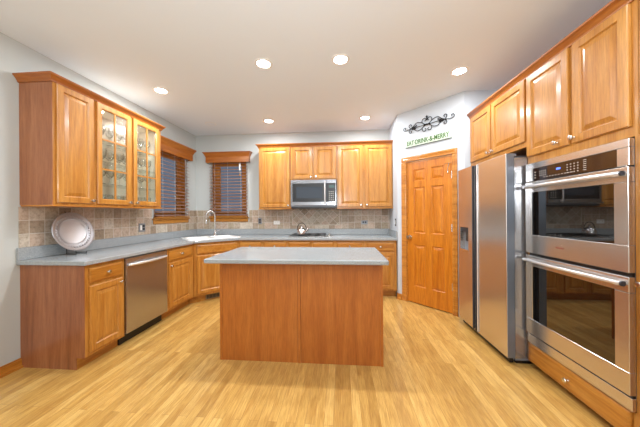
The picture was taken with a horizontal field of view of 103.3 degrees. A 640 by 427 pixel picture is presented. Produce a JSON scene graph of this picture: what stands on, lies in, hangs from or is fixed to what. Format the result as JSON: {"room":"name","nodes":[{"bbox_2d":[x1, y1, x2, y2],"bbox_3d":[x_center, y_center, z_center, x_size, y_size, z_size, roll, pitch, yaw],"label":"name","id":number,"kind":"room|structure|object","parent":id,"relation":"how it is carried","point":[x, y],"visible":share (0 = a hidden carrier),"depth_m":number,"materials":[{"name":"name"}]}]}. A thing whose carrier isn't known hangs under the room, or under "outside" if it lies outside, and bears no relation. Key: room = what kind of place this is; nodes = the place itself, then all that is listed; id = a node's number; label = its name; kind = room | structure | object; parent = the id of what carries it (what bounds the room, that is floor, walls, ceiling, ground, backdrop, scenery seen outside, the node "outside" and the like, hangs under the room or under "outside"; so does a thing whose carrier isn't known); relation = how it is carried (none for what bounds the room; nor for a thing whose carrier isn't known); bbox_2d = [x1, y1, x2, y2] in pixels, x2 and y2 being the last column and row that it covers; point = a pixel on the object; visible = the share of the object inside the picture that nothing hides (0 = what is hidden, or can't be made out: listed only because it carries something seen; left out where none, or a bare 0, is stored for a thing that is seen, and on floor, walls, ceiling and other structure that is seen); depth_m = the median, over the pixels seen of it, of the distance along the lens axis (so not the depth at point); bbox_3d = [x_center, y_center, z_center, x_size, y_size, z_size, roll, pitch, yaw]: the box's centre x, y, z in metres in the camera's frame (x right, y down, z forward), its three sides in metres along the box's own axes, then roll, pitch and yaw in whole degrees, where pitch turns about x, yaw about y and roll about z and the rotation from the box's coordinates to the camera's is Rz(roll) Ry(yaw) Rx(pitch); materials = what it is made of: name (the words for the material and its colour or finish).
{"room":"kitchen","nodes":[
{"label":"kitchen","id":0,"kind":"room"},
{"bbox_2d":[0,32,195,366],"bbox_3d":[-2.746,-0.076,0.923,0.150,2.780,7.776,0,0,5],"label":"wall","id":1,"kind":"structure","parent":0,"point":[15,57],"depth_m":2.12,"materials":[{"name":"grey paint"}]},
{"bbox_2d":[0,358,22,377],"bbox_3d":[-2.761,1.273,-0.398,0.026,0.082,5.139,0,0,5],"label":"baseboard","id":2,"kind":"structure","parent":1,"relation":"attached to","point":[15,365],"depth_m":2.09,"materials":[{"name":"brown wood"}]},
{"bbox_2d":[19,81,95,207],"bbox_3d":[-2.374,-0.589,2.326,0.360,1.058,0.366,0,0,5],"label":"upper cabinet","id":3,"kind":"object","parent":1,"relation":"attached to","point":[56,121],"visible":1,"depth_m":2.16,"materials":[{"name":"brown wood"}]},
{"bbox_2d":[16,229,196,260],"bbox_3d":[-2.442,0.345,3.462,0.020,0.106,2.663,0,0,5],"label":"backsplash","id":4,"kind":"structure","parent":1,"relation":"attached to","point":[24,253],"depth_m":2.88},
{"bbox_2d":[18,207,195,247],"bbox_3d":[-2.449,0.117,3.472,0.008,0.350,2.646,0,0,5],"label":"tile backsplash","id":5,"kind":"structure","parent":1,"relation":"attached to","point":[34,223],"depth_m":2.86,"materials":[{"name":"tile"}]},
{"bbox_2d":[73,101,161,208],"bbox_3d":[-2.319,-0.589,2.974,0.360,1.058,0.932,0,0,5],"label":"upper cabinet","id":6,"kind":"object","parent":1,"relation":"attached to","point":[113,120],"visible":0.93,"depth_m":2.98,"materials":[{"name":"beige wood"}]},
{"bbox_2d":[12,71,165,130],"bbox_3d":[-2.341,-1.146,2.791,0.354,0.060,1.381,0,0,5],"label":"crown molding","id":7,"kind":"structure","parent":6,"relation":"attached to","point":[39,76],"depth_m":2.33,"materials":[{"name":"brown wood"}]},
{"bbox_2d":[102,161,152,173],"bbox_3d":[-2.351,-0.542,2.972,0.253,0.008,0.884,0,0,5],"label":"glass shelf","id":8,"kind":"object","parent":6,"relation":"attached to","point":[110,166],"depth_m":2.98,"materials":[{"name":"clear glass"}]},
{"bbox_2d":[103,184,154,190],"bbox_3d":[-2.350,-0.312,2.972,0.253,0.008,0.884,0,0,5],"label":"glass shelf","id":9,"kind":"object","parent":6,"relation":"attached to","point":[105,186],"depth_m":3.02,"materials":[{"name":"clear glass"}]},
{"bbox_2d":[138,223,144,231],"bbox_3d":[-2.437,0.193,3.474,0.010,0.116,0.116,0,0,5],"label":"wall outlet","id":10,"kind":"object","parent":1,"relation":"attached to","point":[141,225],"visible":1,"depth_m":3.46,"materials":[{"name":"grey plastic"}]},
{"bbox_2d":[152,151,189,223],"bbox_3d":[-2.451,-0.414,4.107,0.185,1.144,0.880,0,0,5],"label":"window","id":11,"kind":"structure","parent":1,"relation":"in","point":[156,220],"depth_m":4.38,"materials":[{"name":"brown wood"}]},
{"bbox_2d":[154,135,196,217],"bbox_3d":[-2.339,-0.534,4.097,0.130,1.207,1.002,0,0,5],"label":"window blind","id":12,"kind":"object","parent":11,"relation":"attached to","point":[168,145],"visible":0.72,"depth_m":4.11,"materials":[{"name":"brown wood"}]},
{"bbox_2d":[196,129,388,224],"bbox_3d":[0.119,-0.094,4.658,5.229,2.780,0.150,0,0,5],"label":"wall","id":13,"kind":"structure","parent":0,"point":[239,142],"depth_m":4.70,"materials":[{"name":"grey paint"}]},
{"bbox_2d":[209,162,248,221],"bbox_3d":[-1.694,-0.419,4.784,0.770,1.144,0.185,0,0,5],"label":"window","id":14,"kind":"structure","parent":13,"relation":"in","point":[218,219],"depth_m":4.80,"materials":[{"name":"brown wood"}]},
{"bbox_2d":[202,151,252,216],"bbox_3d":[-1.705,-0.531,4.671,0.912,1.193,0.130,0,0,5],"label":"window blind","id":15,"kind":"object","parent":14,"relation":"attached to","point":[227,156],"visible":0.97,"depth_m":4.68,"materials":[{"name":"brown wood"}]},
{"bbox_2d":[259,147,293,209],"bbox_3d":[-0.767,-0.599,4.470,0.567,1.058,0.349,0,0,5],"label":"upper cabinet","id":16,"kind":"object","parent":13,"relation":"attached to","point":[274,163],"visible":0.98,"depth_m":4.33,"materials":[{"name":"brown wood"}]},
{"bbox_2d":[255,140,392,148],"bbox_3d":[0.058,-1.162,4.409,2.308,0.060,0.354,0,0,5],"label":"crown molding","id":17,"kind":"structure","parent":16,"relation":"attached to","point":[378,142],"depth_m":4.25,"materials":[{"name":"brown wood"}]},
{"bbox_2d":[196,209,389,228],"bbox_3d":[-0.550,0.104,4.634,3.577,0.350,0.008,0,0,5],"label":"tile backsplash","id":18,"kind":"structure","parent":13,"relation":"attached to","point":[349,218],"depth_m":4.63,"materials":[{"name":"tile"}]},
{"bbox_2d":[197,229,388,234],"bbox_3d":[-0.554,0.333,4.628,3.543,0.106,0.020,0,0,5],"label":"backsplash","id":19,"kind":"structure","parent":13,"relation":"attached to","point":[199,231],"depth_m":4.63,"materials":[{"name":"grey stone"}]},
{"bbox_2d":[291,146,336,181],"bbox_3d":[-0.098,-0.849,4.413,0.778,0.568,0.349,0,0,5],"label":"upper cabinet","id":20,"kind":"object","parent":13,"relation":"attached to","point":[307,163],"visible":0.98,"depth_m":4.27,"materials":[{"name":"brown wood"}]},
{"bbox_2d":[291,179,336,208],"bbox_3d":[-0.099,-0.325,4.368,0.759,0.475,0.440,0,0,5],"label":"microwave","id":21,"kind":"object","parent":20,"relation":"attached to","point":[305,194],"visible":1,"depth_m":4.21,"materials":[{"name":"grey metal"}]},
{"bbox_2d":[293,208,338,224],"bbox_3d":[-0.079,0.049,4.594,0.845,0.303,0.008,0,0,5],"label":"tile backsplash","id":22,"kind":"structure","parent":13,"relation":"attached to","point":[327,216],"depth_m":4.59,"materials":[{"name":"tile"}]},
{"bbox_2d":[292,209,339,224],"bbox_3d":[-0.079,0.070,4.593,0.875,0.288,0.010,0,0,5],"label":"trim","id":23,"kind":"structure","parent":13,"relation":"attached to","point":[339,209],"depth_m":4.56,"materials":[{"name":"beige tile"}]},
{"bbox_2d":[337,144,392,208],"bbox_3d":[0.752,-0.610,4.341,0.922,1.058,0.349,0,0,5],"label":"upper cabinet","id":24,"kind":"object","parent":13,"relation":"attached to","point":[364,172],"visible":1,"depth_m":4.20,"materials":[{"name":"brown wood"}]},
{"bbox_2d":[0,0,610,135],"bbox_3d":[-0.226,-1.533,0.709,5.229,0.100,8.076,0,0,5],"label":"ceiling","id":25,"kind":"structure","parent":0,"point":[403,54],"depth_m":2.28,"materials":[{"name":"white paint"}]},
{"bbox_2d":[152,87,169,93],"bbox_3d":[-1.901,-1.467,3.028,0.180,0.006,0.180,0,0,5],"label":"recessed light","id":26,"kind":"object","parent":25,"relation":"in","point":[160,90],"visible":1,"depth_m":3.02,"materials":[{"name":"white plastic"}]},
{"bbox_2d":[254,58,272,68],"bbox_3d":[-0.556,-1.477,2.501,0.180,0.006,0.180,0,0,5],"label":"recessed light","id":27,"kind":"object","parent":25,"relation":"in","point":[263,63],"visible":1,"depth_m":2.50,"materials":[{"name":"white plastic"}]},
{"bbox_2d":[263,119,273,122],"bbox_3d":[-0.818,-1.474,4.045,0.180,0.006,0.180,0,0,5],"label":"recessed light","id":28,"kind":"object","parent":25,"relation":"in","point":[264,120],"visible":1,"depth_m":4.03,"materials":[{"name":"white plastic"}]},
{"bbox_2d":[331,54,349,64],"bbox_3d":[0.197,-1.482,2.442,0.180,0.006,0.180,0,0,5],"label":"recessed light","id":29,"kind":"object","parent":25,"relation":"in","point":[338,59],"visible":1,"depth_m":2.44,"materials":[{"name":"white plastic"}]},
{"bbox_2d":[359,116,370,119],"bbox_3d":[0.699,-1.485,3.938,0.180,0.006,0.180,0,0,5],"label":"recessed light","id":30,"kind":"object","parent":25,"relation":"in","point":[361,117],"visible":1,"depth_m":3.92,"materials":[{"name":"white plastic"}]},
{"bbox_2d":[450,66,468,75],"bbox_3d":[1.462,-1.490,2.655,0.180,0.006,0.180,0,0,5],"label":"recessed light","id":31,"kind":"object","parent":25,"relation":"in","point":[460,70],"visible":1,"depth_m":2.65,"materials":[{"name":"white plastic"}]},
{"bbox_2d":[0,296,613,426],"bbox_3d":[-0.206,1.347,0.708,5.229,0.100,8.076,0,0,5],"label":"floor","id":32,"kind":"structure","parent":0,"point":[437,371],"depth_m":1.89,"materials":[{"name":"brown wood"}]},
{"bbox_2d":[20,258,124,369],"bbox_3d":[-2.220,0.873,2.329,0.647,0.875,0.389,0,0,5],"label":"base cabinet","id":33,"kind":"object","parent":32,"relation":"on","point":[71,316],"visible":0.97,"depth_m":2.15,"materials":[{"name":"brown wood"}]},
{"bbox_2d":[16,229,397,265],"bbox_3d":[-0.665,0.352,3.312,3.585,0.144,2.663,0,0,5],"label":"countertop","id":34,"kind":"structure","parent":33,"relation":"on","point":[109,249],"depth_m":3.36,"materials":[{"name":"grey stone"}]},
{"bbox_2d":[181,235,239,240],"bbox_3d":[-1.761,0.471,4.106,0.800,0.184,0.530,0,0,-40],"label":"sink","id":35,"kind":"object","parent":34,"relation":"in","point":[217,236],"visible":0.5,"depth_m":4.10,"materials":[{"name":"white ceramic"}]},
{"bbox_2d":[205,210,218,235],"bbox_3d":[-1.837,0.162,4.347,0.241,0.434,0.085,0,0,-15],"label":"kitchen faucet","id":36,"kind":"object","parent":34,"relation":"on","point":[213,212],"visible":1,"depth_m":4.35,"materials":[{"name":"silver metal"}]},
{"bbox_2d":[289,233,333,236],"bbox_3d":[-0.135,0.365,4.297,0.720,0.036,0.460,0,0,5],"label":"gas cooktop","id":37,"kind":"object","parent":34,"relation":"in","point":[294,234],"visible":0.85,"depth_m":4.12,"materials":[{"name":"silver metal"}]},
{"bbox_2d":[297,223,308,234],"bbox_3d":[-0.300,0.249,4.210,0.171,0.196,0.171,0,0,-40],"label":"tea kettle","id":38,"kind":"object","parent":37,"relation":"on","point":[301,231],"visible":1,"depth_m":4.16,"materials":[{"name":"silver metal"}]},
{"bbox_2d":[117,250,167,345],"bbox_3d":[-2.157,0.875,2.824,0.651,0.872,0.595,0,0,5],"label":"dishwasher","id":39,"kind":"object","parent":32,"relation":"on","point":[145,275],"visible":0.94,"depth_m":2.73,"materials":[{"name":"grey metal"}]},
{"bbox_2d":[161,244,192,318],"bbox_3d":[-2.123,0.873,3.407,0.636,0.875,0.559,0,0,5],"label":"base cabinet","id":40,"kind":"object","parent":32,"relation":"on","point":[179,259],"visible":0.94,"depth_m":3.33,"materials":[{"name":"brown wood"}]},
{"bbox_2d":[189,240,238,303],"bbox_3d":[-1.838,0.871,4.202,1.069,0.875,1.066,0,0,5],"label":"base cabinet","id":41,"kind":"object","parent":32,"relation":"on","point":[206,277],"visible":0.23,"depth_m":3.76,"materials":[{"name":"brown wood"}]},
{"bbox_2d":[205,292,219,299],"bbox_3d":[-1.591,1.257,3.917,0.340,0.076,0.009,0,0,-40],"label":"register","id":42,"kind":"object","parent":41,"relation":"attached to","point":[213,295],"visible":0.62,"depth_m":3.87,"materials":[{"name":"brown metal"}]},
{"bbox_2d":[239,240,262,246],"bbox_3d":[-1.088,0.866,4.347,0.401,0.875,0.649,0,0,5],"label":"base cabinet","id":43,"kind":"object","parent":32,"relation":"on","point":[242,243],"visible":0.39,"depth_m":4.06,"materials":[{"name":"brown wood"}]},
{"bbox_2d":[263,240,287,246],"bbox_3d":[-0.687,0.864,4.313,0.399,0.875,0.649,0,0,5],"label":"base cabinet","id":44,"kind":"object","parent":32,"relation":"on","point":[266,243],"visible":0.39,"depth_m":4.03,"materials":[{"name":"brown wood"}]},
{"bbox_2d":[204,247,388,366],"bbox_3d":[-0.183,0.840,2.490,1.550,0.914,0.811,0,0,5],"label":"kitchen island","id":45,"kind":"object","parent":32,"relation":"on","point":[316,305],"visible":1,"depth_m":2.20,"materials":[{"name":"brown wood"}]},
{"bbox_2d":[204,247,388,264],"bbox_3d":[-0.186,0.402,2.490,1.550,0.038,0.811,0,0,5],"label":"island countertop","id":46,"kind":"structure","parent":45,"relation":"on","point":[241,255],"depth_m":2.26,"materials":[{"name":"grey stone"}]},
{"bbox_2d":[288,240,334,246],"bbox_3d":[-0.114,0.860,4.265,0.748,0.875,0.649,0,0,5],"label":"base cabinet","id":47,"kind":"object","parent":32,"relation":"on","point":[291,243],"visible":0.06,"depth_m":3.98,"materials":[{"name":"brown wood"}]},
{"bbox_2d":[335,240,363,246],"bbox_3d":[0.486,0.856,4.214,0.453,0.875,0.649,0,0,5],"label":"base cabinet","id":48,"kind":"object","parent":32,"relation":"on","point":[338,243],"visible":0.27,"depth_m":3.93,"materials":[{"name":"brown wood"}]},
{"bbox_2d":[364,241,396,295],"bbox_3d":[0.956,0.852,4.174,0.486,0.875,0.649,0,0,5],"label":"base cabinet","id":49,"kind":"object","parent":32,"relation":"on","point":[388,249],"visible":0.48,"depth_m":3.88,"materials":[{"name":"brown wood"}]},
{"bbox_2d":[458,153,532,363],"bbox_3d":[1.986,0.382,2.535,0.796,1.800,0.878,0,0,5],"label":"refrigerator","id":50,"kind":"object","parent":32,"relation":"on","point":[491,195],"visible":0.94,"depth_m":2.28,"materials":[{"name":"grey metal"}]},
{"bbox_2d":[526,0,639,426],"bbox_3d":[2.003,0.067,1.719,0.656,2.430,0.802,0,0,5],"label":"tall cabinet","id":51,"kind":"object","parent":32,"relation":"on","point":[586,96],"visible":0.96,"depth_m":1.58,"materials":[{"name":"brown wood"}]},
{"bbox_2d":[522,138,636,411],"bbox_3d":[1.968,0.329,1.721,0.654,1.477,0.766,0,0,5],"label":"double wall oven","id":52,"kind":"object","parent":51,"relation":"in","point":[581,230],"visible":1,"depth_m":1.59,"materials":[{"name":"grey metal"}]},
{"bbox_2d":[634,0,639,287],"bbox_3d":[1.944,0.067,1.017,0.656,2.430,0.599,0,0,5],"label":"tall cabinet","id":53,"kind":"object","parent":32,"relation":"on","point":[636,284],"visible":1,"depth_m":1.33,"materials":[{"name":"brown wood"}]},
{"bbox_2d":[467,0,633,118],"bbox_3d":[2.016,-1.176,1.867,0.661,0.060,2.394,0,0,5],"label":"crown molding","id":54,"kind":"structure","parent":53,"relation":"attached to","point":[613,6],"depth_m":1.79,"materials":[{"name":"brown wood"}]},
{"bbox_2d":[389,116,397,295],"bbox_3d":[1.254,-0.102,4.163,0.100,2.780,0.643,0,0,5],"label":"wall","id":55,"kind":"structure","parent":0,"point":[393,129],"depth_m":4.03,"materials":[{"name":"grey paint"}]},
{"bbox_2d":[389,229,397,237],"bbox_3d":[1.196,0.321,4.169,0.021,0.106,0.639,0,0,5],"label":"backsplash","id":56,"kind":"structure","parent":55,"relation":"attached to","point":[393,233],"depth_m":4.05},
{"bbox_2d":[397,91,464,316],"bbox_3d":[1.514,-0.104,3.500,0.100,2.780,0.956,0,0,-39],"label":"wall","id":57,"kind":"structure","parent":0,"point":[455,104],"depth_m":3.43,"materials":[{"name":"grey paint"}]},
{"bbox_2d":[405,131,451,147],"bbox_3d":[1.462,-1.003,3.464,0.018,0.092,0.656,0,0,-39],"label":"wooden sign","id":58,"kind":"object","parent":57,"relation":"attached to","point":[446,135],"visible":1,"depth_m":3.43,"materials":[{"name":"grey wood"}]},
{"bbox_2d":[403,113,454,132],"bbox_3d":[1.460,-1.239,3.459,0.025,0.220,0.734,0,0,-39],"label":"scroll","id":59,"kind":"object","parent":57,"relation":"attached to","point":[414,127],"visible":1,"depth_m":3.44,"materials":[{"name":"black metal"}]},
{"bbox_2d":[401,147,458,316],"bbox_3d":[1.485,0.233,3.480,0.154,2.107,0.792,0,0,-39],"label":"door","id":60,"kind":"structure","parent":57,"relation":"in","point":[429,187],"depth_m":3.43,"materials":[{"name":"brown wood"}]},
{"bbox_2d":[465,90,496,167],"bbox_3d":[2.120,-0.108,3.117,0.680,2.780,0.100,0,0,5],"label":"wall","id":61,"kind":"structure","parent":0,"point":[473,99],"depth_m":3.09,"materials":[{"name":"grey paint"}]},
{"bbox_2d":[470,79,526,165],"bbox_3d":[2.071,-0.859,2.591,0.656,0.579,0.940,0,0,5],"label":"upper cabinet","id":62,"kind":"object","parent":61,"relation":"attached to","point":[499,129],"visible":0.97,"depth_m":2.47,"materials":[{"name":"brown wood"}]},
{"bbox_3d":[-2.427,0.188,2.499,0.166,0.419,0.106,0,0,5],"label":"plate stand","id":63,"kind":"object","parent":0,"visible":0},
{"bbox_2d":[51,212,93,250],"bbox_3d":[-2.422,0.177,2.499,0.100,0.378,0.390,0,0,5],"label":"platter","id":64,"kind":"object","parent":63,"relation":"on","point":[76,233],"visible":1,"depth_m":2.49,"materials":[{"name":"grey metal"}]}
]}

